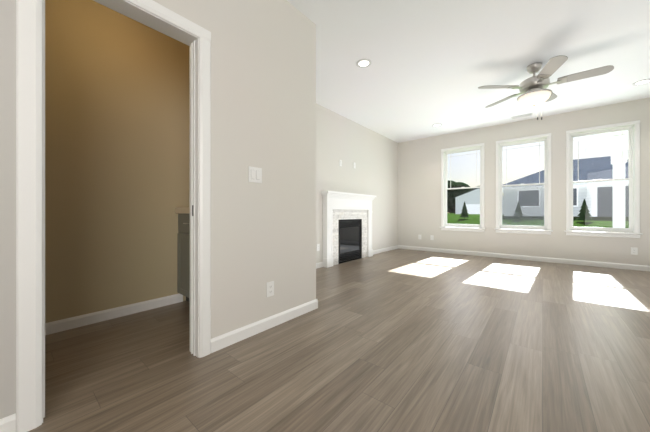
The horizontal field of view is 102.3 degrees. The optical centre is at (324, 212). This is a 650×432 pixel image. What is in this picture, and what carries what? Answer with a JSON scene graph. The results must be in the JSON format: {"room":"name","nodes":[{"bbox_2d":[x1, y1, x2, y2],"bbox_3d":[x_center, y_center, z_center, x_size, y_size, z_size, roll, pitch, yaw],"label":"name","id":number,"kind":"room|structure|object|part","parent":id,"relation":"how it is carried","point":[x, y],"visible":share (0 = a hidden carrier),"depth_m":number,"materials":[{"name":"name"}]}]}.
{"room":"living room","nodes":[
{"label":"living room","id":0,"kind":"room"},
{"bbox_2d":[0,0,315,418],"bbox_3d":[-1.504,-0.450,0.920,0.120,2.740,4.294,0,0,40],"label":"wall","id":1,"kind":"structure","parent":0,"point":[263,87],"depth_m":1.96,"materials":[{"name":"beige paint"}]},
{"bbox_2d":[0,413,15,431],"bbox_3d":[-2.043,0.876,0.166,0.014,0.088,2.387,0,0,40],"label":"baseboard","id":2,"kind":"structure","parent":1,"relation":"attached to","point":[7,423],"depth_m":1.07,"materials":[{"name":"white wood"}]},
{"bbox_2d":[16,0,210,431],"bbox_3d":[-1.068,-0.134,1.446,0.158,2.107,0.824,0,0,40],"label":"door frame","id":3,"kind":"structure","parent":1,"relation":"attached to","point":[30,213],"depth_m":1.14,"materials":[{"name":"white wood"}]},
{"bbox_2d":[248,166,261,182],"bbox_3d":[-0.529,-0.290,1.992,0.010,0.116,0.118,0,0,40],"label":"light switch","id":4,"kind":"object","parent":1,"relation":"attached to","point":[255,174],"visible":1,"depth_m":1.99,"materials":[{"name":"white plastic"}]},
{"bbox_2d":[211,299,317,352],"bbox_3d":[-0.418,0.876,2.124,0.014,0.088,1.047,0,0,40],"label":"baseboard","id":5,"kind":"structure","parent":1,"relation":"attached to","point":[227,339],"depth_m":2.01,"materials":[{"name":"white wood"}]},
{"bbox_2d":[266,281,273,296],"bbox_3d":[-0.438,0.610,2.103,0.008,0.116,0.072,0,0,40],"label":"electrical outlet","id":6,"kind":"object","parent":1,"relation":"attached to","point":[269,289],"visible":1,"depth_m":2.09,"materials":[{"name":"white plastic"}]},
{"bbox_2d":[45,0,397,322],"bbox_3d":[-1.036,-0.450,3.394,0.150,2.740,9.000,0,0,40],"label":"wall","id":7,"kind":"structure","parent":0,"point":[117,138],"depth_m":2.35,"materials":[{"name":"beige paint"}]},
{"bbox_2d":[45,294,182,334],"bbox_3d":[-2.010,0.876,2.092,0.014,0.088,1.652,0,0,40],"label":"baseboard","id":8,"kind":"structure","parent":7,"relation":"attached to","point":[95,317],"depth_m":2.26,"materials":[{"name":"white wood"}]},
{"bbox_2d":[316,262,322,268],"bbox_3d":[-0.521,0.876,3.886,0.014,0.088,1.526,0,0,40],"label":"baseboard","id":9,"kind":"structure","parent":7,"relation":"attached to","point":[318,265],"depth_m":4.39,"materials":[{"name":"white wood"}]},
{"bbox_2d":[373,245,399,254],"bbox_3d":[1.410,0.876,6.212,0.014,0.088,1.480,0,0,40],"label":"baseboard","id":10,"kind":"structure","parent":7,"relation":"attached to","point":[397,246],"depth_m":6.28,"materials":[{"name":"white wood"}]},
{"bbox_2d":[28,249,649,431],"bbox_3d":[1.150,0.980,1.612,6.090,0.120,9.350,0,0,40],"label":"floor","id":11,"kind":"structure","parent":0,"point":[401,340],"depth_m":1.63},
{"bbox_2d":[175,207,189,301],"bbox_3d":[-0.902,0.383,2.589,1.079,1.075,0.711,0,0,40],"label":"base cabinet","id":12,"kind":"object","parent":11,"relation":"on","point":[183,260],"visible":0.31,"depth_m":2.57,"materials":[{"name":"grey wood"}]},
{"bbox_2d":[321,191,375,267],"bbox_3d":[0.511,0.275,5.008,0.165,1.290,1.640,0,0,40],"label":"fireplace mantel","id":13,"kind":"object","parent":11,"relation":"on","point":[347,226],"visible":1,"depth_m":4.89,"materials":[{"name":"white wood"}]},
{"bbox_2d":[287,0,649,142],"bbox_3d":[1.150,-1.880,1.612,6.090,0.120,9.350,0,0,40],"label":"ceiling","id":14,"kind":"structure","parent":0,"point":[437,61],"depth_m":3.05,"materials":[{"name":"paint"}]},
{"bbox_2d":[356,59,371,67],"bbox_3d":[0.472,-1.815,3.183,0.188,0.010,0.188,0,0,40],"label":"recessed light","id":15,"kind":"object","parent":14,"relation":"in","point":[362,63],"visible":1,"depth_m":3.18,"materials":[{"name":"white"}]},
{"bbox_2d":[510,113,532,118],"bbox_3d":[3.691,-1.814,4.916,0.340,0.010,0.150,0,0,40],"label":"ceiling vent","id":16,"kind":"object","parent":14,"relation":"in","point":[523,115],"visible":1,"depth_m":4.91,"materials":[{"name":"white metal"}]},
{"bbox_2d":[478,55,613,119],"bbox_3d":[2.633,-1.472,3.217,1.246,0.696,1.290,0,0,40],"label":"ceiling fan","id":17,"kind":"object","parent":14,"relation":"hanging from","point":[533,90],"visible":1,"depth_m":3.13,"materials":[{"name":"silver metal"}]},
{"bbox_3d":[2.589,-1.391,3.244,0.320,0.105,0.320,0,0,40],"label":"lamp shade","id":18,"kind":"part","parent":17,"relation":"part of","materials":[{"name":"white glass"}]},
{"bbox_3d":[2.594,-1.292,3.166,0.050,0.336,0.037,0,0,40],"label":"chain","id":19,"kind":"part","parent":17,"relation":"part of","materials":[{"name":"silver metal"}]},
{"bbox_2d":[632,79,649,85],"bbox_3d":[4.413,-1.815,3.640,0.188,0.010,0.188,0,0,40],"label":"recessed light","id":20,"kind":"object","parent":14,"relation":"in","point":[642,82],"visible":1,"depth_m":3.65,"materials":[{"name":"white"}]},
{"bbox_2d":[398,98,649,265],"bbox_3d":[4.072,-0.450,5.132,5.790,2.740,0.200,0,0,40],"label":"wall","id":21,"kind":"structure","parent":0,"point":[419,186],"depth_m":5.21,"materials":[{"name":"beige paint"}]},
{"bbox_2d":[440,143,485,231],"bbox_3d":[3.091,-0.541,5.892,0.920,1.895,0.215,0,0,40],"label":"window unit","id":22,"kind":"structure","parent":21,"relation":"in","point":[475,225],"depth_m":5.93,"materials":[{"name":"white plastic"}]},
{"bbox_2d":[494,133,552,234],"bbox_3d":[3.918,-0.541,5.205,0.920,1.895,0.215,0,0,40],"label":"window unit","id":23,"kind":"structure","parent":21,"relation":"in","point":[523,224],"depth_m":5.21,"materials":[{"name":"white plastic"}]},
{"bbox_2d":[400,245,649,270],"bbox_3d":[3.992,0.876,5.059,5.460,0.088,0.014,0,0,40],"label":"baseboard","id":24,"kind":"structure","parent":21,"relation":"attached to","point":[510,256],"depth_m":4.94,"materials":[{"name":"white wood"}]},
{"bbox_2d":[564,120,642,237],"bbox_3d":[4.745,-0.541,4.518,0.920,1.895,0.215,0,0,40],"label":"window unit","id":25,"kind":"structure","parent":21,"relation":"in","point":[629,132],"depth_m":4.50,"materials":[{"name":"white plastic"}]},
{"bbox_2d":[631,247,637,254],"bbox_3d":[4.994,0.615,4.231,0.072,0.116,0.008,0,0,40],"label":"electrical outlet","id":26,"kind":"object","parent":21,"relation":"attached to","point":[634,250],"visible":1,"depth_m":4.23,"materials":[{"name":"white plastic"}]},
{"label":"outside","id":27,"kind":"structure","parent":0,"visible":0},
{"bbox_2d":[447,213,628,227],"bbox_3d":[53.228,0.545,64.114,160.000,1.050,153.340,0,0,40],"label":"lawn","id":28,"kind":"structure","parent":27,"point":[579,223],"depth_m":12.01,"materials":[{"name":"green plant"}]},
{"bbox_2d":[447,182,471,212],"bbox_3d":[36.609,-4.265,73.394,9.122,8.970,8.674,0,0,40],"label":"tree","id":29,"kind":"object","parent":28,"relation":"on","point":[458,193],"depth_m":70.93,"materials":[{"name":"green plant"}]},
{"bbox_2d":[460,201,467,216],"bbox_3d":[7.681,-0.142,14.418,0.540,0.998,0.540,0,0,40],"label":"spruce","id":30,"kind":"object","parent":28,"relation":"on","point":[464,211],"depth_m":14.32,"materials":[{"name":"green plant"}]},
{"bbox_2d":[455,188,503,213],"bbox_3d":[23.028,-1.580,38.069,6.200,3.600,8.600,0,0,40],"label":"garage","id":31,"kind":"structure","parent":28,"relation":"on","point":[459,196],"depth_m":35.63,"materials":[{"name":"white"}]},
{"bbox_2d":[503,157,628,216],"bbox_3d":[17.734,-1.505,13.611,14.100,3.450,7.000,0,0,40],"label":"house","id":32,"kind":"structure","parent":28,"relation":"on","point":[596,186],"depth_m":13.44,"materials":[{"name":"white"}]},
{"bbox_2d":[576,199,592,220],"bbox_3d":[10.876,-0.095,10.986,0.540,0.998,0.540,0,0,40],"label":"spruce","id":33,"kind":"object","parent":28,"relation":"on","point":[580,211],"depth_m":10.90,"materials":[{"name":"green plant"}]},
{"bbox_2d":[585,130,627,227],"bbox_3d":[7.878,-0.440,5.192,5.710,3.000,4.747,0,0,40],"label":"porch","id":34,"kind":"object","parent":28,"relation":"on","point":[620,172],"depth_m":6.93,"materials":[{"name":"white"}]}
]}

